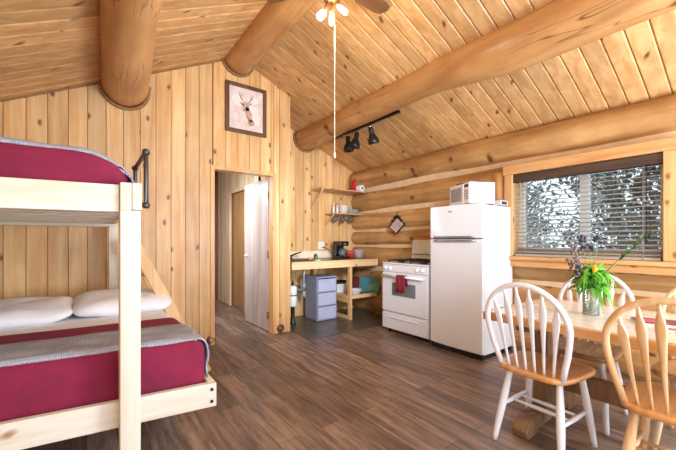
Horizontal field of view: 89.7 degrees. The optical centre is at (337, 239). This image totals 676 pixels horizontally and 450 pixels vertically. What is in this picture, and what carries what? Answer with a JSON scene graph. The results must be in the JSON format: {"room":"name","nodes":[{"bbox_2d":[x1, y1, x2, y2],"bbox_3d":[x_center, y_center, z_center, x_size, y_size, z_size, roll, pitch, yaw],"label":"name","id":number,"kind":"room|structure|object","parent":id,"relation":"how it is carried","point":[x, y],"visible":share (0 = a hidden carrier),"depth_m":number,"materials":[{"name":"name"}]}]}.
{"room":"log cabin interior","nodes":[
{"label":"log cabin interior","id":0,"kind":"room"},
{"bbox_2d":[0,0,266,99],"bbox_3d":[-0.812,-1.655,1.442,2.530,1.415,6.483,0,0,-36],"label":"ceiling","id":1,"kind":"structure","parent":0,"point":[46,45],"depth_m":2.68,"materials":[{"name":"brown wood"}]},
{"bbox_2d":[98,0,162,110],"bbox_3d":[-0.535,-1.509,1.128,0.456,0.416,5.662,0,0,-35],"label":"log beam","id":2,"kind":"structure","parent":1,"relation":"attached to","point":[128,28],"depth_m":2.44,"materials":[{"name":"wood"}]},
{"bbox_2d":[222,0,318,76],"bbox_3d":[0.450,-2.160,1.857,0.394,0.387,5.650,0,0,-36],"label":"log beam","id":3,"kind":"structure","parent":1,"relation":"attached to","point":[274,20],"depth_m":3.35,"materials":[{"name":"wood"}]},
{"bbox_2d":[267,0,389,157],"bbox_3d":[0.052,-1.315,2.579,0.927,1.420,1.029,0,0,-36],"label":"ceiling fan","id":4,"kind":"object","parent":3,"relation":"hanging from","point":[376,6],"visible":1,"depth_m":2.51,"materials":[{"name":"gold metal"}]},
{"bbox_2d":[0,61,289,340],"bbox_3d":[-2.097,-0.502,3.944,3.040,3.424,0.804,0,0,-36],"label":"wall partition","id":5,"kind":"structure","parent":0,"point":[181,124],"depth_m":3.65,"materials":[{"name":"brown wood"}]},
{"bbox_2d":[0,82,97,101],"bbox_3d":[-2.696,-1.277,2.996,0.959,0.493,0.017,0,0,-36],"label":"trim","id":6,"kind":"structure","parent":5,"relation":"attached to","point":[95,83],"depth_m":3.05,"materials":[{"name":"wood"}]},
{"bbox_2d":[151,60,221,73],"bbox_3d":[-1.663,-1.919,3.760,0.749,0.388,0.017,0,0,-36],"label":"trim","id":7,"kind":"structure","parent":5,"relation":"attached to","point":[215,60],"depth_m":3.74,"materials":[{"name":"wood"}]},
{"bbox_2d":[206,336,215,344],"bbox_3d":[-1.459,1.154,3.913,0.110,0.108,0.012,0,0,-36],"label":"trim","id":8,"kind":"structure","parent":5,"relation":"attached to","point":[208,340],"depth_m":3.90,"materials":[{"name":"brown wood"}]},
{"bbox_2d":[210,165,275,344],"bbox_3d":[-1.169,0.172,4.198,0.825,2.075,0.124,0,0,-36],"label":"trim","id":9,"kind":"structure","parent":5,"relation":"attached to","point":[272,176],"depth_m":4.32,"materials":[{"name":"brown wood"}]},
{"bbox_2d":[225,79,266,137],"bbox_3d":[-1.117,-1.590,4.152,0.516,0.596,0.028,0,0,-36],"label":"picture frame","id":10,"kind":"object","parent":5,"relation":"attached to","point":[245,105],"visible":1,"depth_m":4.14,"materials":[{"name":"brown wood"}]},
{"bbox_2d":[229,84,262,132],"bbox_3d":[-1.120,-1.590,4.157,0.426,0.506,0.008,0,0,-36],"label":"print","id":11,"kind":"object","parent":10,"relation":"attached to","point":[245,102],"depth_m":4.15},
{"bbox_2d":[243,179,268,330],"bbox_3d":[-1.154,0.194,4.770,0.100,2.008,0.778,0,0,-38],"label":"door","id":12,"kind":"structure","parent":5,"relation":"in","point":[256,255],"depth_m":4.73,"materials":[{"name":"white wood"}]},
{"bbox_2d":[277,324,283,331],"bbox_3d":[-0.747,1.154,4.439,0.110,0.108,0.012,0,0,-36],"label":"trim","id":13,"kind":"structure","parent":5,"relation":"attached to","point":[280,327],"depth_m":4.43,"materials":[{"name":"brown wood"}]},
{"bbox_2d":[215,171,217,299],"bbox_3d":[-2.927,-0.090,6.604,1.350,2.600,0.100,0,0,-36],"label":"wall","id":14,"kind":"structure","parent":0,"point":[216,172],"depth_m":6.89,"materials":[{"name":"brown wood"}]},
{"bbox_2d":[218,172,258,311],"bbox_3d":[-1.755,-0.090,6.053,0.120,2.600,2.180,0,0,-36],"label":"wall","id":15,"kind":"structure","parent":0,"point":[229,184],"depth_m":6.45,"materials":[{"name":"brown wood"}]},
{"bbox_2d":[234,191,243,308],"bbox_3d":[-1.733,0.177,6.032,0.090,2.055,0.720,0,0,-36],"label":"door","id":16,"kind":"structure","parent":15,"relation":"in","point":[238,197],"depth_m":6.08,"materials":[{"name":"brown wood"}]},
{"bbox_2d":[259,129,353,316],"bbox_3d":[-0.394,-0.371,5.643,1.920,3.163,0.100,0,0,-36],"label":"wall","id":17,"kind":"structure","parent":0,"point":[314,169],"depth_m":5.60,"materials":[{"name":"brown wood"}]},
{"bbox_2d":[290,250,345,258],"bbox_3d":[-0.398,0.237,5.540,1.550,0.114,0.020,0,0,-36],"label":"backsplash","id":18,"kind":"structure","parent":17,"relation":"attached to","point":[305,254],"depth_m":5.50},
{"bbox_2d":[318,242,323,248],"bbox_3d":[-0.278,0.090,5.655,0.110,0.120,0.011,0,0,-36],"label":"wall outlet","id":19,"kind":"object","parent":17,"relation":"attached to","point":[320,244],"visible":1,"depth_m":5.65,"materials":[{"name":"white plastic"}]},
{"bbox_2d":[310,187,365,208],"bbox_3d":[0.016,-0.660,5.665,0.905,0.320,0.348,0,0,-36],"label":"wall shelf","id":20,"kind":"object","parent":17,"relation":"attached to","point":[320,190],"visible":1,"depth_m":5.51,"materials":[{"name":"brown wood"}]},
{"bbox_2d":[356,185,364,190],"bbox_3d":[0.338,-0.879,5.873,0.114,0.113,0.240,0,0,-38],"label":"paper towel roll","id":21,"kind":"object","parent":20,"relation":"on","point":[360,187],"visible":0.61,"depth_m":5.79,"materials":[{"name":"paper"}]},
{"bbox_3d":[0.261,-0.880,5.791,0.094,0.118,0.093,0,0,-37],"label":"cup","id":22,"kind":"object","parent":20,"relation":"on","visible":0},
{"bbox_3d":[0.261,-0.906,5.791,0.094,0.118,0.093,0,0,-37],"label":"cup","id":23,"kind":"object","parent":22,"relation":"on","visible":0},
{"bbox_3d":[0.261,-0.932,5.791,0.094,0.118,0.093,0,0,-37],"label":"cup","id":24,"kind":"object","parent":23,"relation":"on","visible":0},
{"bbox_2d":[351,180,355,186],"bbox_3d":[0.261,-0.958,5.791,0.094,0.118,0.093,0,0,-36],"label":"cup","id":25,"kind":"object","parent":24,"relation":"on","point":[353,184],"visible":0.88,"depth_m":5.76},
{"bbox_2d":[325,212,362,224],"bbox_3d":[0.102,-0.345,5.784,0.625,0.200,0.258,0,0,-36],"label":"wall shelf","id":26,"kind":"object","parent":17,"relation":"attached to","point":[333,213],"visible":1,"depth_m":5.68,"materials":[{"name":"brown wood"}]},
{"bbox_2d":[22,300,675,449],"bbox_3d":[-0.441,1.238,3.219,5.240,0.064,8.900,0,0,-36],"label":"floor","id":27,"kind":"structure","parent":0,"point":[374,388],"depth_m":2.55,"materials":[{"name":"brown wood"}]},
{"bbox_2d":[0,149,215,449],"bbox_3d":[-1.702,0.269,2.386,1.742,1.918,2.080,0,0,-36],"label":"bunk bed","id":28,"kind":"object","parent":27,"relation":"on","point":[23,201],"visible":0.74,"depth_m":1.63,"materials":[{"name":"brown wood"}]},
{"bbox_2d":[0,142,128,184],"bbox_3d":[-1.945,-0.312,2.140,0.934,0.263,1.792,0,0,-36],"label":"bedspread","id":29,"kind":"object","parent":28,"relation":"on","point":[16,160],"visible":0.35,"depth_m":1.55,"materials":[{"name":"red fabric"}]},
{"bbox_2d":[0,136,133,182],"bbox_3d":[-1.571,-0.351,1.666,0.988,0.214,0.481,0,0,-31],"label":"throw blanket","id":30,"kind":"object","parent":29,"relation":"on","point":[2,139],"visible":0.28,"depth_m":1.59,"materials":[{"name":"grey fabric"}]},
{"bbox_2d":[0,305,169,335],"bbox_3d":[-1.843,0.733,2.314,1.290,0.305,1.851,0,0,-36],"label":"mattress","id":31,"kind":"object","parent":28,"relation":"on","point":[73,321],"visible":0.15,"depth_m":2.36,"materials":[{"name":"white fabric"}]},
{"bbox_2d":[0,296,73,328],"bbox_3d":[-2.296,0.510,2.388,0.694,0.162,0.504,0,0,-36],"label":"pillow","id":32,"kind":"object","parent":31,"relation":"on","point":[20,311],"visible":0.98,"depth_m":2.35,"materials":[{"name":"white fabric"}]},
{"bbox_2d":[0,317,204,421],"bbox_3d":[-1.537,0.722,1.907,1.316,0.311,0.867,0,0,-36],"label":"bedspread","id":33,"kind":"object","parent":31,"relation":"on","point":[36,388],"visible":0.5,"depth_m":1.69,"materials":[{"name":"red fabric"}]},
{"bbox_2d":[0,324,208,376],"bbox_3d":[-1.434,0.674,1.800,1.360,0.246,0.393,0,0,-31],"label":"throw blanket","id":34,"kind":"object","parent":33,"relation":"on","point":[25,352],"visible":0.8,"depth_m":1.83,"materials":[{"name":"grey fabric"}]},
{"bbox_2d":[73,287,171,316],"bbox_3d":[-1.771,0.503,2.813,0.666,0.174,0.504,0,0,-36],"label":"pillow","id":35,"kind":"object","parent":31,"relation":"on","point":[96,303],"visible":0.81,"depth_m":2.66,"materials":[{"name":"white fabric"}]},
{"bbox_2d":[290,280,296,323],"bbox_3d":[-0.649,0.889,4.869,0.116,0.618,0.116,0,0,-36],"label":"water filter","id":36,"kind":"object","parent":27,"relation":"on","point":[293,289],"visible":0.83,"depth_m":4.83,"materials":[{"name":"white plastic"}]},
{"bbox_2d":[290,285,296,294],"bbox_3d":[-0.649,0.718,4.869,0.116,0.135,0.116,0,0,-36],"label":"canister","id":37,"kind":"object","parent":36,"relation":"on","point":[293,289],"depth_m":4.82,"materials":[{"name":"white plastic"}]},
{"bbox_2d":[290,296,296,306],"bbox_3d":[-0.649,0.874,4.869,0.116,0.152,0.116,0,0,-36],"label":"canister","id":38,"kind":"object","parent":36,"relation":"on","point":[293,299],"depth_m":4.82,"materials":[{"name":"white plastic"}]},
{"bbox_2d":[305,274,335,320],"bbox_3d":[-0.258,0.872,5.223,0.360,0.653,0.356,0,0,-36],"label":"storage drawers","id":39,"kind":"object","parent":27,"relation":"on","point":[320,299],"visible":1,"depth_m":5.10,"materials":[{"name":"plastic"}]},
{"bbox_2d":[290,250,377,319],"bbox_3d":[-0.193,0.695,5.267,1.565,1.030,0.702,0,0,-36],"label":"kitchen counter","id":40,"kind":"object","parent":27,"relation":"on","point":[326,258],"depth_m":5.17,"materials":[{"name":"beige wood"}]},
{"bbox_2d":[294,270,305,296],"bbox_3d":[-0.706,0.588,5.106,0.320,0.525,0.371,0,0,-36],"label":"drain pipe","id":41,"kind":"object","parent":40,"relation":"attached to","point":[302,290],"visible":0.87,"depth_m":5.04,"materials":[{"name":"metal"}]},
{"bbox_2d":[290,258,313,260],"bbox_3d":[-0.602,0.289,4.966,0.400,0.012,0.400,0,0,-36],"label":"sink","id":42,"kind":"object","parent":40,"relation":"in","point":[298,259],"visible":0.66,"depth_m":5.00,"materials":[{"name":"silver metal"}]},
{"bbox_2d":[290,257,376,262],"bbox_3d":[-0.188,0.305,5.285,1.535,0.020,0.680,0,0,-36],"label":"countertop","id":43,"kind":"structure","parent":40,"relation":"on","point":[330,258],"depth_m":5.42,"materials":[{"name":"brown laminate"}]},
{"bbox_2d":[333,241,348,257],"bbox_3d":[0.054,0.157,5.525,0.180,0.275,0.242,0,0,-36],"label":"coffee maker","id":44,"kind":"object","parent":40,"relation":"on","point":[338,246],"visible":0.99,"depth_m":5.51,"materials":[{"name":"black plastic"}]},
{"bbox_2d":[336,283,346,292],"bbox_3d":[0.022,0.777,5.552,0.207,0.140,0.167,0,0,-36],"label":"tub","id":45,"kind":"object","parent":40,"relation":"on","point":[339,287],"visible":0.62,"depth_m":5.48,"materials":[{"name":"plastic"}]},
{"bbox_2d":[336,280,346,283],"bbox_3d":[0.032,0.672,5.587,0.235,0.066,0.294,0,0,4],"label":"frying pan","id":46,"kind":"object","parent":45,"relation":"on","point":[337,281],"visible":0.68,"depth_m":5.47,"materials":[{"name":"black metal"}]},
{"bbox_2d":[336,289,366,296],"bbox_3d":[0.197,0.856,5.572,0.575,0.016,0.597,0,0,-36],"label":"shelf","id":47,"kind":"object","parent":40,"relation":"attached to","point":[342,294],"depth_m":5.31,"materials":[{"name":"brown wood"}]},
{"bbox_2d":[352,276,359,287],"bbox_3d":[0.287,0.725,5.566,0.150,0.248,0.112,0,0,-36],"label":"oven mitt","id":48,"kind":"object","parent":40,"relation":"on","point":[355,280],"visible":0.75,"depth_m":5.51,"materials":[{"name":"red fabric"}]},
{"bbox_2d":[352,288,361,294],"bbox_3d":[0.266,0.807,5.322,0.224,0.080,0.224,0,0,-36],"label":"mixing bowl","id":49,"kind":"object","parent":40,"relation":"on","point":[355,291],"visible":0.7,"depth_m":5.26,"materials":[{"name":"white ceramic"}]},
{"bbox_2d":[352,250,363,256],"bbox_3d":[0.337,0.229,5.698,0.208,0.130,0.206,0,0,-36],"label":"plastic tub","id":50,"kind":"object","parent":40,"relation":"on","point":[360,251],"visible":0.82,"depth_m":5.63,"materials":[{"name":"white plastic"}]},
{"bbox_2d":[359,277,379,292],"bbox_3d":[0.502,0.724,5.524,0.360,0.250,0.063,0,0,12],"label":"serving tray","id":51,"kind":"object","parent":40,"relation":"on","point":[371,284],"visible":0.89,"depth_m":5.51,"materials":[{"name":"teal plastic"}]},
{"bbox_2d":[381,240,430,341],"bbox_3d":[1.049,0.605,4.412,0.704,1.210,0.755,0,0,-36],"label":"gas range","id":52,"kind":"object","parent":27,"relation":"on","point":[409,312],"visible":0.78,"depth_m":4.21,"materials":[{"name":"white metal"}]},
{"bbox_2d":[395,275,407,292],"bbox_3d":[0.785,0.540,4.195,0.062,0.216,0.156,0,0,-36],"label":"dish towel","id":53,"kind":"object","parent":52,"relation":"hanging from","point":[401,282],"visible":0.98,"depth_m":4.18,"materials":[{"name":"red fabric"}]},
{"bbox_2d":[383,261,430,266],"bbox_3d":[1.075,0.303,4.431,0.640,0.020,0.755,0,0,-36],"label":"cooktop","id":54,"kind":"object","parent":52,"relation":"in","point":[393,263],"depth_m":4.26,"materials":[{"name":"white metal"}]},
{"bbox_2d":[431,202,511,360],"bbox_3d":[1.469,0.411,3.803,0.674,1.590,0.637,0,0,-36],"label":"refrigerator","id":55,"kind":"object","parent":27,"relation":"on","point":[470,243],"visible":0.98,"depth_m":3.57,"materials":[{"name":"white metal"}]},
{"bbox_2d":[450,181,494,205],"bbox_3d":[1.473,-0.491,3.760,0.303,0.238,0.400,0,0,-11],"label":"microwave oven","id":56,"kind":"object","parent":55,"relation":"on","point":[470,192],"visible":0.79,"depth_m":3.58,"materials":[{"name":"white plastic"}]},
{"bbox_2d":[493,200,507,205],"bbox_3d":[1.794,-0.402,3.745,0.160,0.060,0.093,0,0,-36],"label":"radio","id":57,"kind":"object","parent":55,"relation":"on","point":[497,202],"visible":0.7,"depth_m":3.70,"materials":[{"name":"white plastic"}]},
{"bbox_2d":[485,282,597,449],"bbox_3d":[1.207,0.724,2.020,0.496,0.979,0.481,0,0,-34],"label":"chair","id":58,"kind":"object","parent":27,"relation":"on","point":[542,367],"visible":0.99,"depth_m":1.95,"materials":[{"name":"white wood"}]},
{"bbox_2d":[483,298,675,439],"bbox_3d":[1.756,0.834,1.847,0.900,0.752,1.540,0,0,-36],"label":"dining table","id":59,"kind":"object","parent":27,"relation":"on","point":[526,424],"visible":0.5,"depth_m":2.08,"materials":[{"name":"brown wood"}]},
{"bbox_2d":[582,288,600,315],"bbox_3d":[1.556,0.375,2.091,0.096,0.165,0.095,0,0,-36],"label":"glass vase","id":60,"kind":"object","parent":59,"relation":"on","point":[585,311],"visible":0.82,"depth_m":2.08,"materials":[{"name":"glass"}]},
{"bbox_2d":[562,231,650,312],"bbox_3d":[1.642,0.189,2.119,0.500,0.499,0.291,0,0,-24],"label":"flower bouquet","id":61,"kind":"object","parent":60,"relation":"in","point":[586,279],"visible":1,"depth_m":2.07,"materials":[{"name":"green plant"}]},
{"bbox_2d":[631,317,675,326],"bbox_3d":[1.758,0.451,1.861,0.214,0.012,0.154,0,0,29],"label":"magazine","id":62,"kind":"object","parent":59,"relation":"on","point":[648,321],"visible":0.52,"depth_m":1.86,"materials":[{"name":"paper"}]},
{"bbox_2d":[643,318,668,323],"bbox_3d":[1.740,0.445,1.870,0.100,0.001,0.100,0,0,29],"label":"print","id":63,"kind":"object","parent":62,"relation":"on","point":[647,320],"depth_m":1.88},
{"bbox_2d":[667,326,675,332],"bbox_3d":[1.819,0.452,1.702,0.280,0.012,0.230,0,0,42],"label":"paper sheet","id":64,"kind":"object","parent":59,"relation":"on","point":[669,329],"visible":0.33,"depth_m":1.72,"materials":[{"name":"white paper"}]},
{"bbox_2d":[558,271,635,435],"bbox_3d":[1.745,0.724,2.405,0.496,0.979,0.481,0,0,-36],"label":"chair","id":65,"kind":"object","parent":27,"relation":"on","point":[584,349],"visible":0.41,"depth_m":2.35,"materials":[{"name":"white paint"}]},
{"bbox_2d":[601,297,675,449],"bbox_3d":[1.538,0.724,1.523,0.496,0.979,0.481,0,0,-36],"label":"chair","id":66,"kind":"object","parent":27,"relation":"on","point":[647,400],"visible":1,"depth_m":1.54,"materials":[{"name":"brown wood"}]},
{"bbox_2d":[650,287,675,449],"bbox_3d":[2.099,0.724,1.926,0.496,0.979,0.481,0,0,-36],"label":"chair","id":67,"kind":"object","parent":27,"relation":"on","point":[655,369],"visible":0.38,"depth_m":1.96,"materials":[{"name":"brown wood"}]},
{"bbox_2d":[253,0,675,172],"bbox_3d":[1.315,-1.697,3.015,2.760,1.337,6.483,0,0,-36],"label":"ceiling","id":68,"kind":"structure","parent":0,"point":[636,63],"depth_m":3.28,"materials":[{"name":"brown wood"}]},
{"bbox_2d":[293,0,675,152],"bbox_3d":[1.328,-1.609,2.942,0.431,0.436,6.350,0,0,-36],"label":"log beam","id":69,"kind":"structure","parent":68,"relation":"attached to","point":[558,27],"depth_m":2.72,"materials":[{"name":"wood"}]},
{"bbox_2d":[335,110,400,152],"bbox_3d":[0.364,-1.403,4.584,0.209,0.297,1.288,0,0,-42],"label":"track light","id":70,"kind":"object","parent":69,"relation":"attached to","point":[349,146],"visible":0.95,"depth_m":4.62,"materials":[{"name":"black plastic"}]},
{"bbox_2d":[348,93,675,386],"bbox_3d":[2.225,0.000,3.600,0.417,2.484,6.340,0,0,-36],"label":"wall","id":71,"kind":"structure","parent":0,"point":[408,189],"depth_m":3.79,"materials":[{"name":"brown wood"}]},
{"bbox_2d":[389,215,404,233],"bbox_3d":[0.876,-0.240,5.065,0.046,0.310,0.336,0,0,-36],"label":"wall plaque","id":72,"kind":"object","parent":71,"relation":"attached to","point":[397,224],"visible":1,"depth_m":5.06,"materials":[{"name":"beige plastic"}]},
{"bbox_2d":[494,172,503,199],"bbox_3d":[1.869,-0.225,3.896,0.167,1.070,0.150,0,0,-36],"label":"trim","id":73,"kind":"structure","parent":71,"relation":"attached to","point":[498,177],"depth_m":3.83,"materials":[{"name":"brown wood"}]},
{"bbox_2d":[503,136,675,275],"bbox_3d":[2.349,-0.265,3.265,0.260,1.100,1.445,0,0,-36],"label":"window","id":74,"kind":"structure","parent":71,"relation":"in","point":[667,146],"depth_m":3.02,"materials":[{"name":"brown wood"}]},
{"bbox_2d":[513,153,662,260],"bbox_3d":[2.291,-0.268,3.247,0.075,0.879,1.201,0,0,-36],"label":"window blind","id":75,"kind":"object","parent":74,"relation":"attached to","point":[646,161],"visible":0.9,"depth_m":3.14,"materials":[{"name":"black plastic"}]},
{"label":"outside","id":76,"kind":"structure","parent":0,"visible":0},
{"bbox_3d":[11.439,2.010,13.440,25.620,0.400,36.000,0,0,-37],"label":"ground","id":77,"kind":"structure","parent":76,"visible":0},
{"bbox_2d":[526,178,569,246],"bbox_3d":[6.332,-1.353,13.020,4.429,6.579,4.617,0,0,2],"label":"leafy tree","id":78,"kind":"object","parent":77,"relation":"on","point":[552,178],"visible":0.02,"depth_m":12.93,"materials":[{"name":"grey plant"}]},
{"bbox_2d":[526,179,593,247],"bbox_3d":[3.912,-1.216,8.294,4.359,6.194,4.280,0,0,16],"label":"leafy tree","id":79,"kind":"object","parent":77,"relation":"on","point":[534,187],"visible":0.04,"depth_m":7.78,"materials":[{"name":"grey plant"}]},
{"bbox_2d":[536,167,659,248],"bbox_3d":[8.210,-1.415,9.832,4.687,6.743,5.002,0,0,3],"label":"leafy tree","id":80,"kind":"object","parent":77,"relation":"on","point":[617,172],"visible":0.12,"depth_m":9.95,"materials":[{"name":"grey plant"}]},
{"bbox_2d":[543,164,659,248],"bbox_3d":[5.677,-0.603,5.930,4.192,5.750,4.029,0,0,30],"label":"leafy tree","id":81,"kind":"object","parent":77,"relation":"on","point":[652,167],"visible":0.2,"depth_m":6.11,"materials":[{"name":"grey plant"}]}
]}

